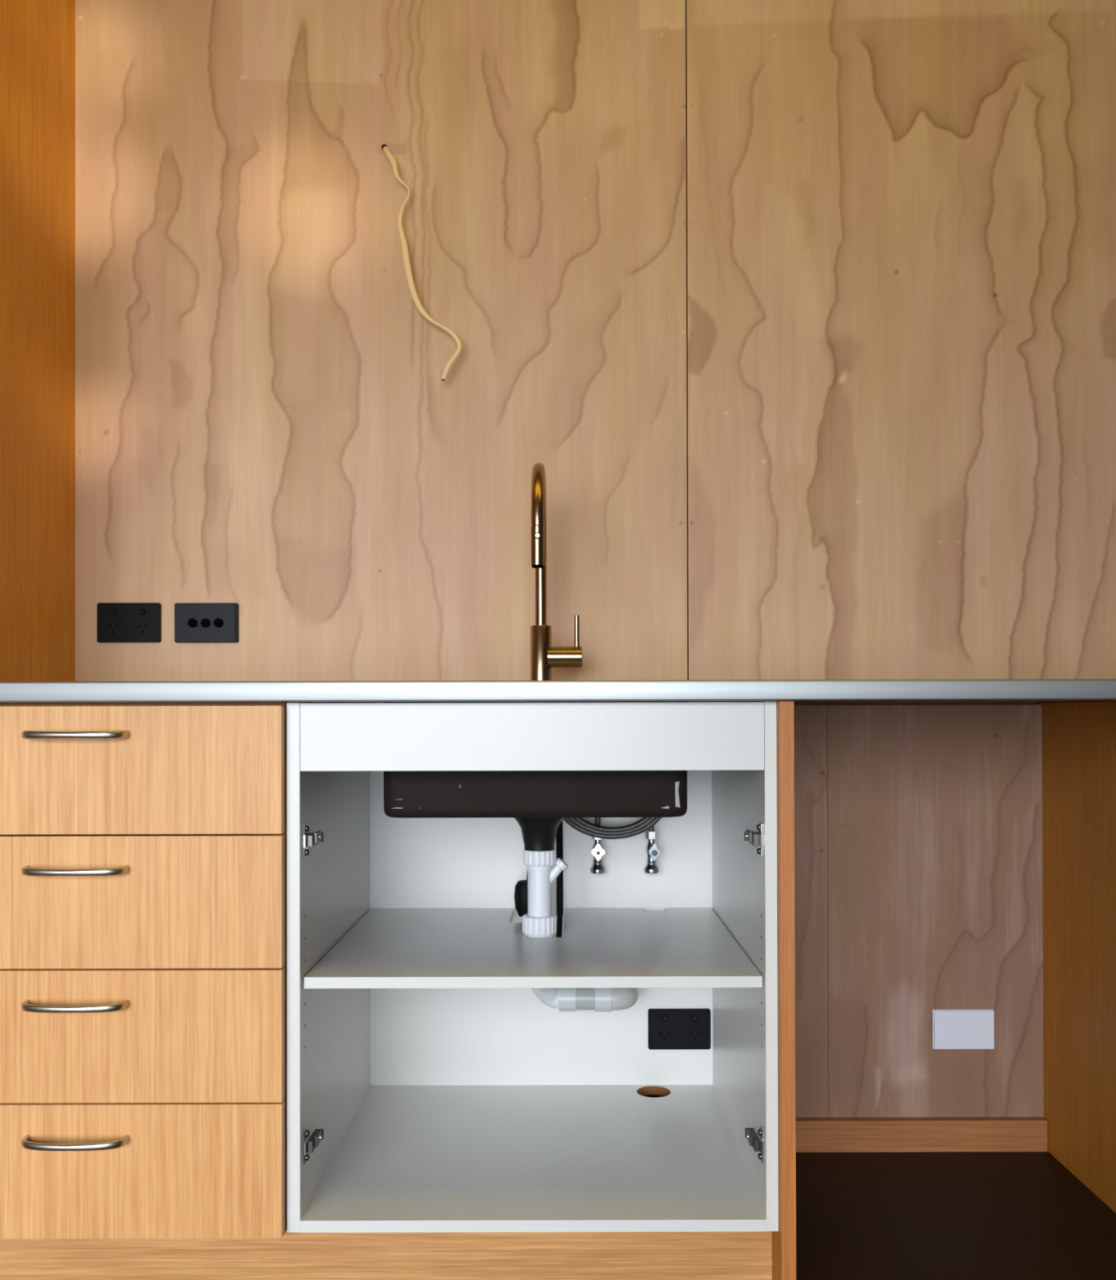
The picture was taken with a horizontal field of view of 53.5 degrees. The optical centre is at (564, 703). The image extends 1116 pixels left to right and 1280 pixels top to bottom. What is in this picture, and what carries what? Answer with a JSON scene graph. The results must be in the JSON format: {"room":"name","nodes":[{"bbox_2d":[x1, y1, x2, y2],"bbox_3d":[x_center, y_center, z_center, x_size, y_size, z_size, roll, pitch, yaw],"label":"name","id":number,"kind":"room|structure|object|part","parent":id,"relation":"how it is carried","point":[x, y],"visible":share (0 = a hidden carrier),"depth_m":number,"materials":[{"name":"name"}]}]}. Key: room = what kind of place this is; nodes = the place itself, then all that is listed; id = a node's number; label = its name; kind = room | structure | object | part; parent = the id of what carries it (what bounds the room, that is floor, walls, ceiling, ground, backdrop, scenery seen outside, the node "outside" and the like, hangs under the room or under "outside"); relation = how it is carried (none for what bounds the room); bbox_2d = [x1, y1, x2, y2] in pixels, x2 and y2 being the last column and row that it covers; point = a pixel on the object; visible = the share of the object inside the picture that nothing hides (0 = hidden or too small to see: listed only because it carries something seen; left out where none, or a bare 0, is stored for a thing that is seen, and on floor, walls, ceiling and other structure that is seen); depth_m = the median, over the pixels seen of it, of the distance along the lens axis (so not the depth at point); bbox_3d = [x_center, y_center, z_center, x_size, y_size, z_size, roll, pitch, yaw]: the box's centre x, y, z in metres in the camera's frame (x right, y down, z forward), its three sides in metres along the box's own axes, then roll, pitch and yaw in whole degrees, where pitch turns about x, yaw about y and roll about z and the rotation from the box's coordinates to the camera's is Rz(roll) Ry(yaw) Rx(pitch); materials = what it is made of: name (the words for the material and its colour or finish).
{"room":"kitchen","nodes":[
{"label":"kitchen","id":0,"kind":"room"},
{"bbox_2d":[75,0,1115,1117],"bbox_3d":[-0.001,-0.428,2.192,6.600,2.600,0.121,0,0,0],"label":"wall","id":1,"kind":"structure","parent":0,"point":[797,317],"depth_m":2.13,"materials":[{"name":"brown wood"}]},
{"bbox_2d":[97,602,160,642],"bbox_3d":[-0.836,-0.156,2.125,0.121,0.076,0.011,0,0,0],"label":"power outlet","id":2,"kind":"object","parent":1,"relation":"attached to","point":[126,622],"visible":1,"depth_m":2.12,"materials":[{"name":"black plastic"}]},
{"bbox_2d":[110,608,116,614],"bbox_3d":[-0.864,-0.176,2.122,0.012,0.012,0.005,0,0,0],"label":"rocker switch","id":3,"kind":"object","parent":2,"relation":"attached to","point":[113,611],"depth_m":2.12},
{"bbox_2d":[138,608,145,614],"bbox_3d":[-0.809,-0.176,2.122,0.012,0.012,0.005,0,0,0],"label":"rocker switch","id":4,"kind":"object","parent":2,"relation":"attached to","point":[141,611],"depth_m":2.12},
{"bbox_2d":[174,603,238,643],"bbox_3d":[-0.687,-0.155,2.124,0.121,0.076,0.014,0,0,0],"label":"light switch","id":5,"kind":"object","parent":1,"relation":"attached to","point":[193,622],"visible":1,"depth_m":2.12,"materials":[{"name":"black plastic"}]},
{"bbox_2d":[382,146,462,381],"bbox_3d":[-0.274,-0.842,2.106,0.157,0.464,0.025,0,0,12],"label":"electrical cable","id":6,"kind":"object","parent":1,"relation":"hanging from","point":[404,245],"visible":1,"depth_m":2.10,"materials":[{"name":"beige plastic"}]},
{"bbox_2d":[795,1116,1047,1152],"bbox_3d":[0.625,0.840,2.157,0.627,0.061,0.020,0,0,0],"label":"baseboard","id":7,"kind":"structure","parent":1,"relation":"attached to","point":[813,1135],"depth_m":2.15,"materials":[{"name":"brown wood"}]},
{"bbox_2d":[932,1008,994,1048],"bbox_3d":[0.781,0.637,2.164,0.119,0.077,0.007,0,0,0],"label":"blank plate","id":8,"kind":"object","parent":1,"relation":"attached to","point":[951,1028],"visible":1,"depth_m":2.16,"materials":[{"name":"white plastic"}]},
{"bbox_2d":[795,1151,1115,1279],"bbox_3d":[0.002,0.881,-0.430,6.600,0.050,5.350,0,0,0],"label":"floor","id":9,"kind":"structure","parent":0,"point":[887,1215],"depth_m":1.86,"materials":[{"name":"brown wood"}]},
{"bbox_2d":[0,1229,772,1279],"bbox_3d":[-0.327,0.793,1.548,1.233,0.153,0.016,0,0,0],"label":"kickboard","id":10,"kind":"object","parent":9,"relation":"on","point":[527,1255],"visible":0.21,"depth_m":1.54,"materials":[{"name":"brown wood"}]},
{"bbox_2d":[0,702,287,1239],"bbox_3d":[-0.660,0.359,1.752,0.566,0.716,0.612,0,0,0],"label":"base cabinet","id":11,"kind":"object","parent":10,"relation":"on","point":[143,846],"visible":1,"depth_m":1.48,"materials":[{"name":"brown wood"}]},
{"bbox_3d":[-0.650,0.581,1.462,0.140,0.011,0.033,0,0,0],"label":"handle","id":12,"kind":"part","parent":11,"relation":"part of","materials":[{"name":"silver metal"}]},
{"bbox_3d":[-0.651,0.401,1.463,0.140,0.011,0.033,0,0,0],"label":"handle","id":13,"kind":"part","parent":11,"relation":"part of","materials":[{"name":"silver metal"}]},
{"bbox_3d":[-0.651,0.222,1.464,0.140,0.011,0.033,0,0,0],"label":"handle","id":14,"kind":"part","parent":11,"relation":"part of","materials":[{"name":"silver metal"}]},
{"bbox_3d":[-0.652,0.041,1.465,0.140,0.011,0.033,0,0,0],"label":"handle","id":15,"kind":"part","parent":11,"relation":"part of","materials":[{"name":"silver metal"}]},
{"bbox_3d":[-0.652,0.625,1.487,0.550,0.178,0.017,0,0,0],"label":"drawer","id":16,"kind":"part","parent":11,"relation":"part of","materials":[{"name":"brown wood"}]},
{"bbox_3d":[-0.652,0.445,1.488,0.550,0.177,0.017,0,0,0],"label":"drawer","id":17,"kind":"part","parent":11,"relation":"part of","materials":[{"name":"brown wood"}]},
{"bbox_3d":[-0.653,0.266,1.489,0.550,0.177,0.017,0,0,0],"label":"drawer","id":18,"kind":"part","parent":11,"relation":"part of","materials":[{"name":"brown wood"}]},
{"bbox_3d":[-0.653,0.089,1.490,0.550,0.172,0.017,0,0,0],"label":"drawer","id":19,"kind":"part","parent":11,"relation":"part of","materials":[{"name":"brown wood"}]},
{"bbox_2d":[0,679,1115,703],"bbox_3d":[0.470,-0.016,1.801,2.859,0.028,0.656,0,0,0],"label":"countertop","id":20,"kind":"structure","parent":11,"relation":"on","point":[860,691],"depth_m":1.47,"materials":[{"name":"silver metal"}]},
{"bbox_2d":[0,0,75,681],"bbox_3d":[-0.952,-0.777,1.865,0.018,1.500,0.680,0,0,0],"label":"panel","id":21,"kind":"object","parent":20,"relation":"on","point":[37,37],"visible":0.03,"depth_m":1.98,"materials":[{"name":"brown wood"}]},
{"bbox_2d":[383,701,687,851],"bbox_3d":[-0.042,0.115,1.759,0.438,0.246,0.361,0,0,0],"label":"sink","id":22,"kind":"object","parent":20,"relation":"in","point":[539,801],"visible":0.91,"depth_m":1.58,"materials":[{"name":"black metal"}]},
{"bbox_2d":[514,817,564,851],"bbox_3d":[-0.041,0.201,1.799,0.090,0.074,0.090,0,0,0],"label":"outlet","id":23,"kind":"object","parent":22,"relation":"attached to","point":[539,834],"depth_m":1.77,"materials":[{"name":"black plastic"}]},
{"bbox_2d":[522,849,638,1012],"bbox_3d":[0.028,0.386,1.915,0.130,0.299,0.320,0,0,41],"label":"pipe","id":24,"kind":"object","parent":22,"relation":"attached to","point":[539,921],"visible":0.66,"depth_m":1.79,"materials":[{"name":"white plastic"}]},
{"bbox_2d":[514,820,563,937],"bbox_3d":[-0.047,0.232,1.952,0.084,0.459,0.044,0,0,-15],"label":"hose","id":25,"kind":"object","parent":20,"relation":"hanging from","point":[521,887],"visible":0.2,"depth_m":1.94,"materials":[{"name":"black rubber"}]},
{"bbox_2d":[530,462,582,679],"bbox_3d":[-0.015,-0.220,1.904,0.093,0.383,0.233,0,0,0],"label":"mixer tap","id":26,"kind":"object","parent":20,"relation":"on","point":[544,656],"visible":0.95,"depth_m":1.98,"materials":[{"name":"brown metal"}]},
{"bbox_3d":[0.023,-0.129,2.001,0.009,0.061,0.009,0,0,0],"label":"lever","id":27,"kind":"part","parent":26,"relation":"part of","materials":[{"name":"brown metal"}]},
{"bbox_2d":[563,817,662,839],"bbox_3d":[0.078,0.121,1.983,0.238,0.245,0.054,0,0,0],"label":"hose","id":28,"kind":"object","parent":26,"relation":"attached to","point":[645,824],"visible":0.24,"depth_m":1.97,"materials":[{"name":"metal"}]},
{"bbox_2d":[286,701,778,1232],"bbox_3d":[-0.043,0.358,1.778,0.664,0.716,0.560,0,0,0],"label":"base cabinet","id":29,"kind":"object","parent":10,"relation":"on","point":[430,1088],"visible":1,"depth_m":1.68,"materials":[{"name":"white laminate"}]},
{"bbox_3d":[-0.347,0.188,1.541,0.011,0.018,0.044,0,0,0],"label":"arm","id":30,"kind":"part","parent":29,"relation":"part of","materials":[{"name":"silver metal"}]},
{"bbox_3d":[-0.346,0.607,1.538,0.011,0.018,0.044,0,0,0],"label":"arm","id":31,"kind":"part","parent":29,"relation":"part of","materials":[{"name":"silver metal"}]},
{"bbox_3d":[-0.367,0.358,1.778,0.018,0.716,0.560,0,0,0],"label":"panel","id":32,"kind":"part","parent":29,"relation":"part of","materials":[{"name":"white laminate"}]},
{"bbox_3d":[-0.043,0.045,1.508,0.629,0.092,0.016,0,0,0],"label":"rail","id":33,"kind":"part","parent":29,"relation":"part of","materials":[{"name":"white laminate"}]},
{"bbox_2d":[303,907,761,988],"bbox_3d":[-0.043,0.382,1.773,0.625,0.015,0.526,0,0,0],"label":"shelf","id":34,"kind":"object","parent":29,"relation":"attached to","point":[378,948],"depth_m":1.66,"materials":[{"name":"white laminate"}]},
{"bbox_3d":[-0.042,0.708,1.768,0.630,0.016,0.545,0,0,0],"label":"panel","id":35,"kind":"part","parent":29,"relation":"part of","materials":[{"name":"white laminate"}]},
{"bbox_3d":[-0.043,0.351,2.046,0.630,0.700,0.016,0,0,0],"label":"panel","id":36,"kind":"part","parent":29,"relation":"part of","materials":[{"name":"white laminate"}]},
{"bbox_2d":[590,836,604,873],"bbox_3d":[0.061,0.268,2.007,0.027,0.077,0.062,0,0,0],"label":"valve","id":37,"kind":"object","parent":29,"relation":"attached to","point":[597,851],"visible":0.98,"depth_m":1.99,"materials":[{"name":"silver metal"}]},
{"bbox_2d":[595,817,600,826],"bbox_3d":[0.023,0.114,2.004,0.088,0.234,0.014,0,0,2],"label":"hose","id":38,"kind":"object","parent":37,"relation":"attached to","point":[597,820],"visible":0.05,"depth_m":2.00,"materials":[{"name":"rubber"}]},
{"bbox_3d":[0.061,0.266,1.986,0.025,0.030,0.018,0,0,0],"label":"handle","id":39,"kind":"part","parent":37,"relation":"part of","materials":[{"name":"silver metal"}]},
{"bbox_2d":[644,830,660,873],"bbox_3d":[0.158,0.268,2.007,0.027,0.077,0.062,0,0,0],"label":"valve","id":40,"kind":"object","parent":29,"relation":"attached to","point":[652,851],"visible":1,"depth_m":2.00,"materials":[{"name":"silver metal"}]},
{"bbox_3d":[0.162,0.265,1.986,0.020,0.030,0.018,0,0,0],"label":"handle","id":41,"kind":"part","parent":40,"relation":"part of","materials":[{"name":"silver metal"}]},
{"bbox_2d":[648,1008,711,1049],"bbox_3d":[0.211,0.598,2.031,0.114,0.074,0.011,0,0,0],"label":"power outlet","id":42,"kind":"object","parent":29,"relation":"attached to","point":[671,1028],"visible":1,"depth_m":2.03,"materials":[{"name":"black plastic"}]},
{"bbox_2d":[661,1015,667,1022],"bbox_3d":[0.184,0.577,2.027,0.012,0.012,0.005,0,0,0],"label":"rocker switch","id":43,"kind":"object","parent":42,"relation":"attached to","point":[664,1018],"depth_m":2.03,"materials":[{"name":"black plastic"}]},
{"bbox_2d":[691,1015,697,1022],"bbox_3d":[0.239,0.577,2.027,0.012,0.012,0.005,0,0,0],"label":"rocker switch","id":44,"kind":"object","parent":42,"relation":"attached to","point":[694,1018],"depth_m":2.03,"materials":[{"name":"black plastic"}]},
{"bbox_3d":[0.281,0.357,1.778,0.016,0.716,0.560,0,0,0],"label":"panel","id":45,"kind":"part","parent":29,"relation":"part of","materials":[{"name":"white laminate"}]},
{"bbox_3d":[0.261,0.186,1.541,0.011,0.018,0.044,0,0,0],"label":"arm","id":46,"kind":"part","parent":29,"relation":"part of","materials":[{"name":"silver metal"}]},
{"bbox_3d":[0.262,0.605,1.538,0.011,0.018,0.044,0,0,0],"label":"arm","id":47,"kind":"part","parent":29,"relation":"part of","materials":[{"name":"silver metal"}]},
{"bbox_2d":[772,701,795,1279],"bbox_3d":[0.299,0.434,1.821,0.020,0.870,0.683,0,0,0],"label":"end panel","id":48,"kind":"object","parent":9,"relation":"on","point":[784,1241],"visible":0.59,"depth_m":1.48,"materials":[{"name":"brown wood"}]},
{"bbox_2d":[1035,701,1115,1213],"bbox_3d":[0.947,0.432,1.845,0.018,0.872,0.704,0,0,0],"label":"panel","id":49,"kind":"object","parent":9,"relation":"on","point":[1078,739],"visible":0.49,"depth_m":2.01,"materials":[{"name":"brown wood"}]}
]}

